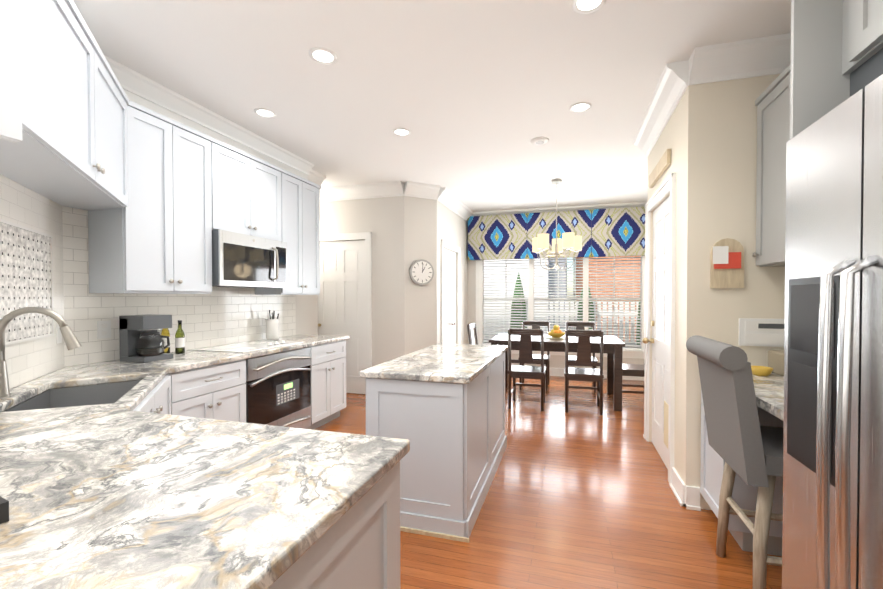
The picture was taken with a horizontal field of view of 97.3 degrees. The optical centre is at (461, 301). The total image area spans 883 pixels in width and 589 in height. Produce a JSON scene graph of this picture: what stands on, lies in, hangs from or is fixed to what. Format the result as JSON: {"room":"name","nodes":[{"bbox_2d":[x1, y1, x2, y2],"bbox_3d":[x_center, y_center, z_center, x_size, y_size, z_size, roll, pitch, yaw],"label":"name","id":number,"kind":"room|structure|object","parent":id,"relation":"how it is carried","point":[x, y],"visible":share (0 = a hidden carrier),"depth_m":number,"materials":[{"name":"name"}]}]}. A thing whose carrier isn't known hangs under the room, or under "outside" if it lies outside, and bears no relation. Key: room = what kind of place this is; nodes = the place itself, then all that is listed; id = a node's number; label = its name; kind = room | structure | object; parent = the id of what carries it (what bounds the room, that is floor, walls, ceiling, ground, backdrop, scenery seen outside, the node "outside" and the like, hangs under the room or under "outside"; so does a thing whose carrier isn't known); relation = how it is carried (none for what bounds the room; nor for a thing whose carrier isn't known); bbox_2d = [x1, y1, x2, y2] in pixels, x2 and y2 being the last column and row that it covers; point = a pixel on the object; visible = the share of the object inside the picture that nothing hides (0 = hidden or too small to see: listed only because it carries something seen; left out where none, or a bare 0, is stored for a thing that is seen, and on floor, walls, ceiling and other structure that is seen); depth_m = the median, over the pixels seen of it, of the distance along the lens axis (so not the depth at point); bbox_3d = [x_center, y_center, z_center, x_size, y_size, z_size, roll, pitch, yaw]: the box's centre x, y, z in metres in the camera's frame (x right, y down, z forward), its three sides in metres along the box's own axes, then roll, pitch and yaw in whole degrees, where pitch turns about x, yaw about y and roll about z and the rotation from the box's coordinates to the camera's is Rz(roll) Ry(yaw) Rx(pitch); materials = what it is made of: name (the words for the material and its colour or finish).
{"room":"kitchen","nodes":[
{"label":"kitchen","id":0,"kind":"room"},
{"bbox_2d":[10,367,63,388],"bbox_3d":[-2.083,-0.098,1.690,1.230,2.880,1.230,0,1,15],"label":"wall","id":1,"kind":"structure","parent":0,"point":[35,378],"depth_m":2.12,"materials":[{"name":"paint"}]},
{"bbox_2d":[36,192,99,207],"bbox_3d":[-2.078,-0.941,1.682,1.230,0.695,1.230,0,1,15],"label":"upper cabinet","id":2,"kind":"object","parent":1,"relation":"attached to","point":[67,203],"depth_m":2.37,"materials":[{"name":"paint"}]},
{"bbox_2d":[0,0,263,211],"bbox_3d":[-1.790,-0.943,1.845,1.046,0.695,1.046,0,1,15],"label":"upper cabinet","id":3,"kind":"object","parent":1,"relation":"attached to","point":[69,129],"depth_m":1.94,"materials":[{"name":"paint"}]},
{"bbox_2d":[67,251,317,366],"bbox_3d":[-2.424,-0.115,3.049,0.150,2.880,3.950,0,1,15],"label":"wall","id":4,"kind":"structure","parent":0,"point":[306,314],"depth_m":4.69,"materials":[{"name":"paint"}]},
{"bbox_2d":[0,174,231,387],"bbox_3d":[-2.063,-0.096,1.699,1.204,1.034,1.260,0,1,15],"label":"backsplash","id":5,"kind":"structure","parent":4,"relation":"attached to","point":[44,261],"depth_m":2.38,"materials":[{"name":"tile"}]},
{"bbox_2d":[56,324,61,343],"bbox_3d":[-2.466,0.193,2.378,0.005,0.120,0.070,0,1,-30],"label":"switch","id":6,"kind":"object","parent":5,"relation":"attached to","point":[58,336],"visible":0.72,"depth_m":2.37,"materials":[{"name":"white plastic"}]},
{"bbox_2d":[97,320,110,338],"bbox_3d":[-2.447,0.190,2.660,0.007,0.120,0.080,0,1,15],"label":"outlet","id":7,"kind":"object","parent":5,"relation":"attached to","point":[103,329],"visible":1,"depth_m":2.65,"materials":[{"name":"white plastic"}]},
{"bbox_2d":[76,204,227,293],"bbox_3d":[-2.200,-0.687,2.832,0.384,1.230,0.740,0,1,15],"label":"upper cabinet","id":8,"kind":"object","parent":4,"relation":"attached to","point":[149,250],"depth_m":2.68,"materials":[{"name":"paint"}]},
{"bbox_2d":[228,160,283,231],"bbox_3d":[-2.040,-0.948,3.509,0.330,0.725,0.780,0,1,15],"label":"upper cabinet","id":9,"kind":"object","parent":4,"relation":"attached to","point":[268,212],"depth_m":3.67,"materials":[{"name":"paint"}]},
{"bbox_2d":[220,220,295,287],"bbox_3d":[-1.982,-0.392,3.499,0.451,0.512,0.768,0,1,15],"label":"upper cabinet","id":10,"kind":"object","parent":4,"relation":"attached to","point":[251,256],"depth_m":3.46,"materials":[{"name":"metal"}]},
{"bbox_2d":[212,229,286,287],"bbox_3d":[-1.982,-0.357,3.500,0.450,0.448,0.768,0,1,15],"label":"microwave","id":11,"kind":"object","parent":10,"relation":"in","point":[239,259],"depth_m":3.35,"materials":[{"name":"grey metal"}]},
{"bbox_2d":[228,291,295,343],"bbox_3d":[-2.224,-0.118,3.487,0.003,1.034,2.160,0,1,15],"label":"backsplash","id":12,"kind":"structure","parent":4,"relation":"attached to","point":[248,311],"depth_m":3.96,"materials":[{"name":"tile"}]},
{"bbox_2d":[255,168,319,294],"bbox_3d":[-1.863,-0.704,4.154,0.330,1.230,0.678,0,1,15],"label":"upper cabinet","id":13,"kind":"object","parent":4,"relation":"attached to","point":[301,195],"depth_m":4.16,"materials":[{"name":"paint"}]},
{"bbox_2d":[320,196,404,366],"bbox_3d":[-1.852,-0.150,5.873,2.450,2.880,0.700,0,1,15],"label":"wall","id":14,"kind":"structure","parent":0,"point":[381,219],"depth_m":5.29,"materials":[{"name":"paint"}]},
{"bbox_2d":[318,240,365,393],"bbox_3d":[-1.714,0.215,5.477,0.812,2.148,0.132,0,1,15],"label":"hall door","id":15,"kind":"structure","parent":14,"relation":"in","point":[341,303],"depth_m":5.48,"materials":[{"name":"white wood"}]},
{"bbox_2d":[320,232,371,383],"bbox_3d":[-1.717,0.170,5.463,1.000,2.250,0.028,0,1,15],"label":"door frame","id":16,"kind":"structure","parent":14,"relation":"attached to","point":[367,236],"depth_m":5.34,"materials":[{"name":"white wood"}]},
{"bbox_2d":[73,0,790,211],"bbox_3d":[-1.078,-1.591,2.737,7.000,0.080,9.700,0,1,15],"label":"ceiling","id":17,"kind":"structure","parent":0,"point":[475,97],"depth_m":2.66,"materials":[{"name":"paint"}]},
{"bbox_2d":[254,108,276,117],"bbox_3d":[-1.615,-1.554,3.197,0.169,0.006,0.169,0,1,-24],"label":"recessed light","id":18,"kind":"object","parent":17,"relation":"in","point":[263,112],"depth_m":3.18,"materials":[{"name":"grey"}]},
{"bbox_2d":[309,47,336,64],"bbox_3d":[-0.870,-1.544,2.442,0.169,0.006,0.169,0,1,9],"label":"recessed light","id":19,"kind":"object","parent":17,"relation":"in","point":[320,55],"depth_m":2.43,"materials":[{"name":"grey"}]},
{"bbox_2d":[392,128,410,135],"bbox_3d":[-0.549,-1.558,3.567,0.169,0.006,0.169,0,1,9],"label":"recessed light","id":20,"kind":"object","parent":17,"relation":"in","point":[398,131],"depth_m":3.57,"materials":[{"name":"grey"}]},
{"bbox_2d":[530,137,548,144],"bbox_3d":[0.761,-1.553,3.766,0.180,0.022,0.180,0,1,15],"label":"recessed light","id":21,"kind":"object","parent":17,"relation":"in","point":[539,140],"visible":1,"depth_m":3.73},
{"bbox_2d":[532,179,581,269],"bbox_3d":[1.249,-1.000,5.084,0.638,1.158,0.616,0,1,15],"label":"chandelier","id":22,"kind":"object","parent":17,"relation":"hanging from","point":[568,241],"visible":1,"depth_m":5.00,"materials":[{"name":"white glass"}]},
{"bbox_2d":[569,102,591,112],"bbox_3d":[0.951,-1.553,3.101,0.169,0.006,0.169,0,1,9],"label":"recessed light","id":23,"kind":"object","parent":17,"relation":"in","point":[578,107],"depth_m":3.10,"materials":[{"name":"grey"}]},
{"bbox_2d":[572,0,605,13],"bbox_3d":[0.655,-1.539,1.990,0.169,0.006,0.169,0,1,-24],"label":"recessed light","id":24,"kind":"object","parent":17,"relation":"in","point":[579,6],"depth_m":2.02,"materials":[{"name":"grey"}]},
{"bbox_2d":[404,196,467,354],"bbox_3d":[-0.496,-0.155,6.277,0.750,2.880,2.200,0,1,15],"label":"wall","id":25,"kind":"structure","parent":0,"point":[420,301],"depth_m":5.37,"materials":[{"name":"paint"}]},
{"bbox_2d":[409,259,433,284],"bbox_3d":[-0.540,-0.403,5.296,0.350,0.350,0.040,0,1,-27],"label":"clock","id":26,"kind":"object","parent":25,"relation":"attached to","point":[421,271],"visible":0.98,"depth_m":5.28,"materials":[{"name":"ceramic"}]},
{"bbox_2d":[444,249,455,343],"bbox_3d":[-0.167,0.238,6.063,0.132,2.088,0.784,0,1,15],"label":"closet door","id":27,"kind":"structure","parent":25,"relation":"in","point":[449,297],"depth_m":6.11,"materials":[{"name":"white wood"}]},
{"bbox_2d":[441,239,460,343],"bbox_3d":[-0.154,0.193,6.058,0.028,2.190,0.970,0,1,15],"label":"door frame","id":28,"kind":"structure","parent":25,"relation":"attached to","point":[448,245],"depth_m":5.92,"materials":[{"name":"white wood"}]},
{"bbox_2d":[314,374,781,588],"bbox_3d":[-1.078,1.359,2.774,7.000,0.060,9.700,0,1,15],"label":"floor","id":29,"kind":"structure","parent":0,"point":[580,494],"depth_m":2.38,"materials":[{"name":"brown wood"}]},
{"bbox_2d":[272,468,399,588],"bbox_3d":[-0.490,0.911,0.961,0.466,0.880,0.641,0,1,15],"label":"base cabinet","id":30,"kind":"object","parent":29,"relation":"on","point":[363,553],"depth_m":0.99,"materials":[{"name":"paint"}]},
{"bbox_2d":[0,334,409,588],"bbox_3d":[-1.172,0.433,2.420,2.600,0.040,3.870,0,1,15],"label":"countertop","id":31,"kind":"structure","parent":30,"relation":"on","point":[188,470],"depth_m":1.00,"materials":[{"name":"white stone"}]},
{"bbox_2d":[0,496,8,523],"bbox_3d":[-1.106,0.250,0.703,0.379,0.367,0.361,0,1,15],"label":"tablet stand","id":32,"kind":"object","parent":31,"relation":"on","point":[4,510],"visible":1,"depth_m":0.76,"materials":[{"name":"black plastic"}]},
{"bbox_2d":[0,307,81,397],"bbox_3d":[-1.953,0.222,1.729,0.229,0.399,0.324,0,1,15],"label":"faucet","id":33,"kind":"object","parent":31,"relation":"on","point":[71,342],"depth_m":1.75,"materials":[{"name":"silver metal"}]},
{"bbox_2d":[4,380,140,411],"bbox_3d":[-1.788,0.560,1.865,0.822,0.200,0.822,0,1,15],"label":"sink","id":34,"kind":"object","parent":31,"relation":"in","point":[108,391],"depth_m":2.08,"materials":[{"name":"metal"}]},
{"bbox_2d":[119,314,172,362],"bbox_3d":[-2.207,0.251,2.749,0.230,0.314,0.238,0,1,15],"label":"coffee maker","id":35,"kind":"object","parent":31,"relation":"on","point":[141,340],"visible":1,"depth_m":2.66,"materials":[{"name":"grey plastic"}]},
{"bbox_2d":[161,328,169,352],"bbox_3d":[-2.288,0.265,3.001,0.057,0.279,0.057,0,1,15],"label":"oil bottle","id":36,"kind":"object","parent":31,"relation":"on","point":[165,332],"visible":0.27,"depth_m":2.98,"materials":[{"name":"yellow glass"}]},
{"bbox_2d":[175,320,184,353],"bbox_3d":[-2.204,0.275,3.040,0.063,0.259,0.063,0,1,15],"label":"bottle","id":37,"kind":"object","parent":31,"relation":"on","point":[179,341],"visible":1,"depth_m":3.02,"materials":[{"name":"green glass"}]},
{"bbox_2d":[192,336,303,351],"bbox_3d":[-1.880,0.382,3.502,0.520,0.035,0.740,0,1,15],"label":"cooktop","id":38,"kind":"object","parent":31,"relation":"in","point":[251,346],"depth_m":3.47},
{"bbox_2d":[265,310,278,339],"bbox_3d":[-1.955,0.237,4.019,0.132,0.310,0.132,0,1,15],"label":"utensil holder","id":39,"kind":"object","parent":31,"relation":"on","point":[272,328],"visible":1,"depth_m":3.97,"materials":[{"name":"ceramic"}]},
{"bbox_2d":[245,347,310,428],"bbox_3d":[-1.564,0.832,3.420,0.076,0.767,0.770,0,1,15],"label":"oven","id":40,"kind":"object","parent":31,"relation":"in","point":[277,383],"depth_m":3.39,"materials":[{"name":"silver metal"}]},
{"bbox_2d":[359,347,507,542],"bbox_3d":[-0.095,0.887,2.930,0.680,0.880,1.440,0,1,15],"label":"kitchen island","id":41,"kind":"object","parent":29,"relation":"on","point":[440,407],"depth_m":2.26,"materials":[{"name":"paint"}]},
{"bbox_2d":[359,343,506,382],"bbox_3d":[-0.092,0.427,2.936,0.680,0.040,1.460,0,1,15],"label":"island countertop","id":42,"kind":"structure","parent":41,"relation":"on","point":[461,363],"depth_m":2.58,"materials":[{"name":"white stone"}]},
{"bbox_2d":[467,323,477,344],"bbox_3d":[0.348,0.803,5.538,0.484,0.984,0.440,0,1,15],"label":"chair","id":43,"kind":"object","parent":29,"relation":"on","point":[470,326],"visible":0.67,"depth_m":5.58,"materials":[{"name":"brown wood"}]},
{"bbox_2d":[508,328,545,410],"bbox_3d":[0.825,0.812,4.854,0.440,0.984,0.484,0,1,15],"label":"chair","id":44,"kind":"object","parent":29,"relation":"on","point":[526,372],"visible":1,"depth_m":4.68,"materials":[{"name":"brown wood"}]},
{"bbox_2d":[518,321,549,389],"bbox_3d":[1.124,0.798,5.938,0.440,0.984,0.484,0,1,15],"label":"chair","id":45,"kind":"object","parent":29,"relation":"on","point":[535,324],"visible":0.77,"depth_m":6.04,"materials":[{"name":"brown wood"}]},
{"bbox_2d":[489,333,624,410],"bbox_3d":[1.273,0.892,5.273,1.640,0.810,0.980,0,1,15],"label":"table","id":46,"kind":"object","parent":29,"relation":"on","point":[613,346],"visible":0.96,"depth_m":4.85,"materials":[{"name":"brown wood"}]},
{"bbox_2d":[544,325,568,338],"bbox_3d":[1.287,0.399,5.243,0.340,0.175,0.340,0,1,15],"label":"fruit bowl","id":47,"kind":"object","parent":46,"relation":"on","point":[555,333],"visible":1,"depth_m":5.19,"materials":[{"name":"yellow food"}]},
{"bbox_2d":[566,322,596,392],"bbox_3d":[1.770,0.800,5.759,0.440,0.984,0.484,0,1,15],"label":"chair","id":48,"kind":"object","parent":29,"relation":"on","point":[580,325],"visible":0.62,"depth_m":5.90,"materials":[{"name":"brown wood"}]},
{"bbox_2d":[564,329,603,414],"bbox_3d":[1.479,0.814,4.705,0.440,0.984,0.484,0,1,15],"label":"chair","id":49,"kind":"object","parent":29,"relation":"on","point":[584,359],"visible":1,"depth_m":4.53,"materials":[{"name":"brown wood"}]},
{"bbox_2d":[622,364,643,393],"bbox_3d":[2.251,0.810,5.013,0.484,0.984,0.440,0,1,15],"label":"chair","id":50,"kind":"object","parent":29,"relation":"on","point":[633,370],"depth_m":4.86,"materials":[{"name":"brown wood"}]},
{"bbox_2d":[686,335,783,588],"bbox_3d":[1.442,0.763,1.802,0.596,1.158,0.484,0,1,15],"label":"chair","id":51,"kind":"object","parent":29,"relation":"on","point":[745,446],"visible":0.67,"depth_m":1.67,"materials":[{"name":"grey fabric"}]},
{"bbox_2d":[700,390,775,554],"bbox_3d":[1.780,0.896,2.215,0.626,0.880,0.400,0,1,15],"label":"base cabinet","id":52,"kind":"object","parent":29,"relation":"on","point":[744,495],"depth_m":2.10,"materials":[{"name":"wood"}]},
{"bbox_2d":[752,372,783,415],"bbox_3d":[1.662,0.441,1.797,0.638,0.040,1.256,0,1,15],"label":"countertop","id":53,"kind":"structure","parent":52,"relation":"on","point":[769,390],"depth_m":1.80,"materials":[{"name":"white stone"}]},
{"bbox_2d":[751,366,772,375],"bbox_3d":[1.691,0.393,2.195,0.116,0.044,0.116,0,1,15],"label":"bowl","id":54,"kind":"object","parent":53,"relation":"on","point":[761,371],"visible":0.77,"depth_m":2.16,"materials":[{"name":"yellow ceramic"}]},
{"bbox_2d":[768,350,783,375],"bbox_3d":[1.896,0.351,2.148,0.220,0.129,0.300,0,1,15],"label":"basket","id":55,"kind":"object","parent":53,"relation":"on","point":[776,360],"visible":0.12,"depth_m":2.22,"materials":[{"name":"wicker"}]},
{"bbox_2d":[776,416,783,555],"bbox_3d":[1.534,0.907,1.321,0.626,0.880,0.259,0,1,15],"label":"base cabinet","id":56,"kind":"object","parent":29,"relation":"on","point":[779,419],"depth_m":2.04,"materials":[{"name":"wood"}]},
{"bbox_2d":[782,74,882,588],"bbox_3d":[1.265,0.418,0.759,0.797,1.870,0.905,0,1,15],"label":"fridge","id":57,"kind":"object","parent":29,"relation":"on","point":[832,531],"visible":1,"depth_m":0.99,"materials":[{"name":"grey metal"}]},
{"bbox_2d":[468,260,643,369],"bbox_3d":[1.692,-0.161,6.742,3.480,2.880,0.140,0,1,15],"label":"wall","id":58,"kind":"structure","parent":0,"point":[557,361],"depth_m":6.90,"materials":[{"name":"paint"}]},
{"bbox_2d":[468,206,644,259],"bbox_3d":[1.649,-1.134,6.574,3.150,0.770,0.124,0,1,15],"label":"valance","id":59,"kind":"object","parent":58,"relation":"attached to","point":[612,232],"visible":0.86,"depth_m":6.51,"materials":[{"name":"fabric"}]},
{"bbox_2d":[476,256,644,358],"bbox_3d":[1.673,-0.041,6.713,2.920,1.920,0.170,0,1,15],"label":"window frames","id":60,"kind":"structure","parent":58,"relation":"in","point":[640,354],"depth_m":6.68,"materials":[{"name":"white wood"}]},
{"bbox_2d":[483,257,641,349],"bbox_3d":[1.667,-0.064,6.692,2.640,1.703,0.052,0,1,15],"label":"window blind slats","id":61,"kind":"object","parent":60,"relation":"attached to","point":[596,301],"visible":0.56,"depth_m":6.65,"materials":[{"name":"white plastic"}]},
{"bbox_2d":[648,74,784,509],"bbox_3d":[1.973,-0.115,3.044,0.710,2.880,1.320,0,1,15],"label":"wall","id":62,"kind":"structure","parent":0,"point":[708,137],"depth_m":2.47,"materials":[{"name":"paint"}]},
{"bbox_2d":[73,1,790,221],"bbox_3d":[-0.846,-1.468,2.566,5.900,0.162,9.230,0,1,15],"label":"crown molding","id":63,"kind":"structure","parent":62,"relation":"attached to","point":[756,57],"depth_m":2.93,"materials":[{"name":"white wood"}]},
{"bbox_2d":[508,366,700,510],"bbox_3d":[-0.165,1.230,5.068,5.900,0.140,4.108,0,1,15],"label":"baseboard","id":64,"kind":"structure","parent":62,"relation":"attached to","point":[687,497],"depth_m":2.58,"materials":[{"name":"white wood"}]},
{"bbox_2d":[642,196,669,468],"bbox_3d":[1.652,0.242,3.257,0.132,2.148,0.802,0,1,15],"label":"pantry door","id":65,"kind":"structure","parent":62,"relation":"in","point":[659,340],"depth_m":3.29,"materials":[{"name":"white wood"}]},
{"bbox_2d":[649,149,670,187],"bbox_3d":[1.642,-1.092,3.227,0.028,0.110,0.680,0,1,15],"label":"sign","id":66,"kind":"object","parent":62,"relation":"attached to","point":[660,168],"visible":1,"depth_m":3.12,"materials":[{"name":"brown wood"}]},
{"bbox_2d":[644,172,675,484],"bbox_3d":[1.648,0.198,3.257,0.028,2.250,0.990,0,1,15],"label":"door frame","id":67,"kind":"structure","parent":62,"relation":"attached to","point":[668,185],"depth_m":2.85,"materials":[{"name":"white wood"}]},
{"bbox_2d":[710,238,743,287],"bbox_3d":[1.663,-0.242,2.426,0.180,0.310,0.031,0,1,15],"label":"picture","id":68,"kind":"object","parent":62,"relation":"attached to","point":[726,262],"visible":0.92,"depth_m":2.42,"materials":[{"name":"brown wood"}]},
{"bbox_2d":[739,318,784,346],"bbox_3d":[1.846,0.188,2.389,0.237,0.170,0.014,0,1,15],"label":"intercom","id":69,"kind":"object","parent":62,"relation":"attached to","point":[760,332],"visible":0.65,"depth_m":2.38,"materials":[{"name":"white plastic"}]},
{"bbox_2d":[753,71,784,266],"bbox_3d":[1.911,-0.723,2.116,0.331,1.020,0.482,0,1,15],"label":"upper cabinet","id":70,"kind":"object","parent":62,"relation":"attached to","point":[770,108],"depth_m":2.24,"materials":[{"name":"wood"}]},
{"bbox_2d":[780,24,823,263],"bbox_3d":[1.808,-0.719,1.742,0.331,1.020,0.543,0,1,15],"label":"upper cabinet","id":71,"kind":"object","parent":0,"relation":"attached to","point":[802,75],"depth_m":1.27,"materials":[{"name":"wood"}]},
{"bbox_2d":[820,0,882,117],"bbox_3d":[1.422,-0.871,0.895,0.626,0.695,0.580,0,1,15],"label":"upper cabinet","id":72,"kind":"object","parent":0,"relation":"attached to","point":[836,53],"depth_m":1.21,"materials":[{"name":"wood"}]},
{"label":"outside","id":73,"kind":"structure","parent":0,"visible":0},
{"bbox_3d":[3.778,1.339,13.987,18.000,0.200,14.900,0,1,15],"label":"ground","id":74,"kind":"structure","parent":73,"visible":0},
{"bbox_2d":[484,258,566,337],"bbox_3d":[-0.227,-2.315,16.343,9.000,7.050,8.400,0,1,15],"label":"house","id":75,"kind":"structure","parent":74,"relation":"on","point":[524,281],"depth_m":11.56,"materials":[{"name":"white"}]},
{"bbox_2d":[484,302,638,344],"bbox_3d":[1.892,0.646,9.394,10.800,1.300,0.060,0,1,15],"label":"fence","id":76,"kind":"object","parent":74,"relation":"on","point":[566,316],"depth_m":9.19,"materials":[{"name":"wood"}]},
{"bbox_2d":[510,273,639,344],"bbox_3d":[2.669,0.255,8.729,3.170,2.100,0.420,0,1,15],"label":"trees","id":77,"kind":"object","parent":74,"relation":"on","point":[577,313],"visible":0.08,"depth_m":8.92,"materials":[{"name":"green plant"}]},
{"bbox_2d":[573,256,640,341],"bbox_3d":[7.816,-2.297,14.851,6.700,7.050,7.000,0,1,15],"label":"brick house","id":78,"kind":"structure","parent":74,"relation":"on","point":[610,280],"depth_m":12.10,"materials":[{"name":"red brick"}]}
]}

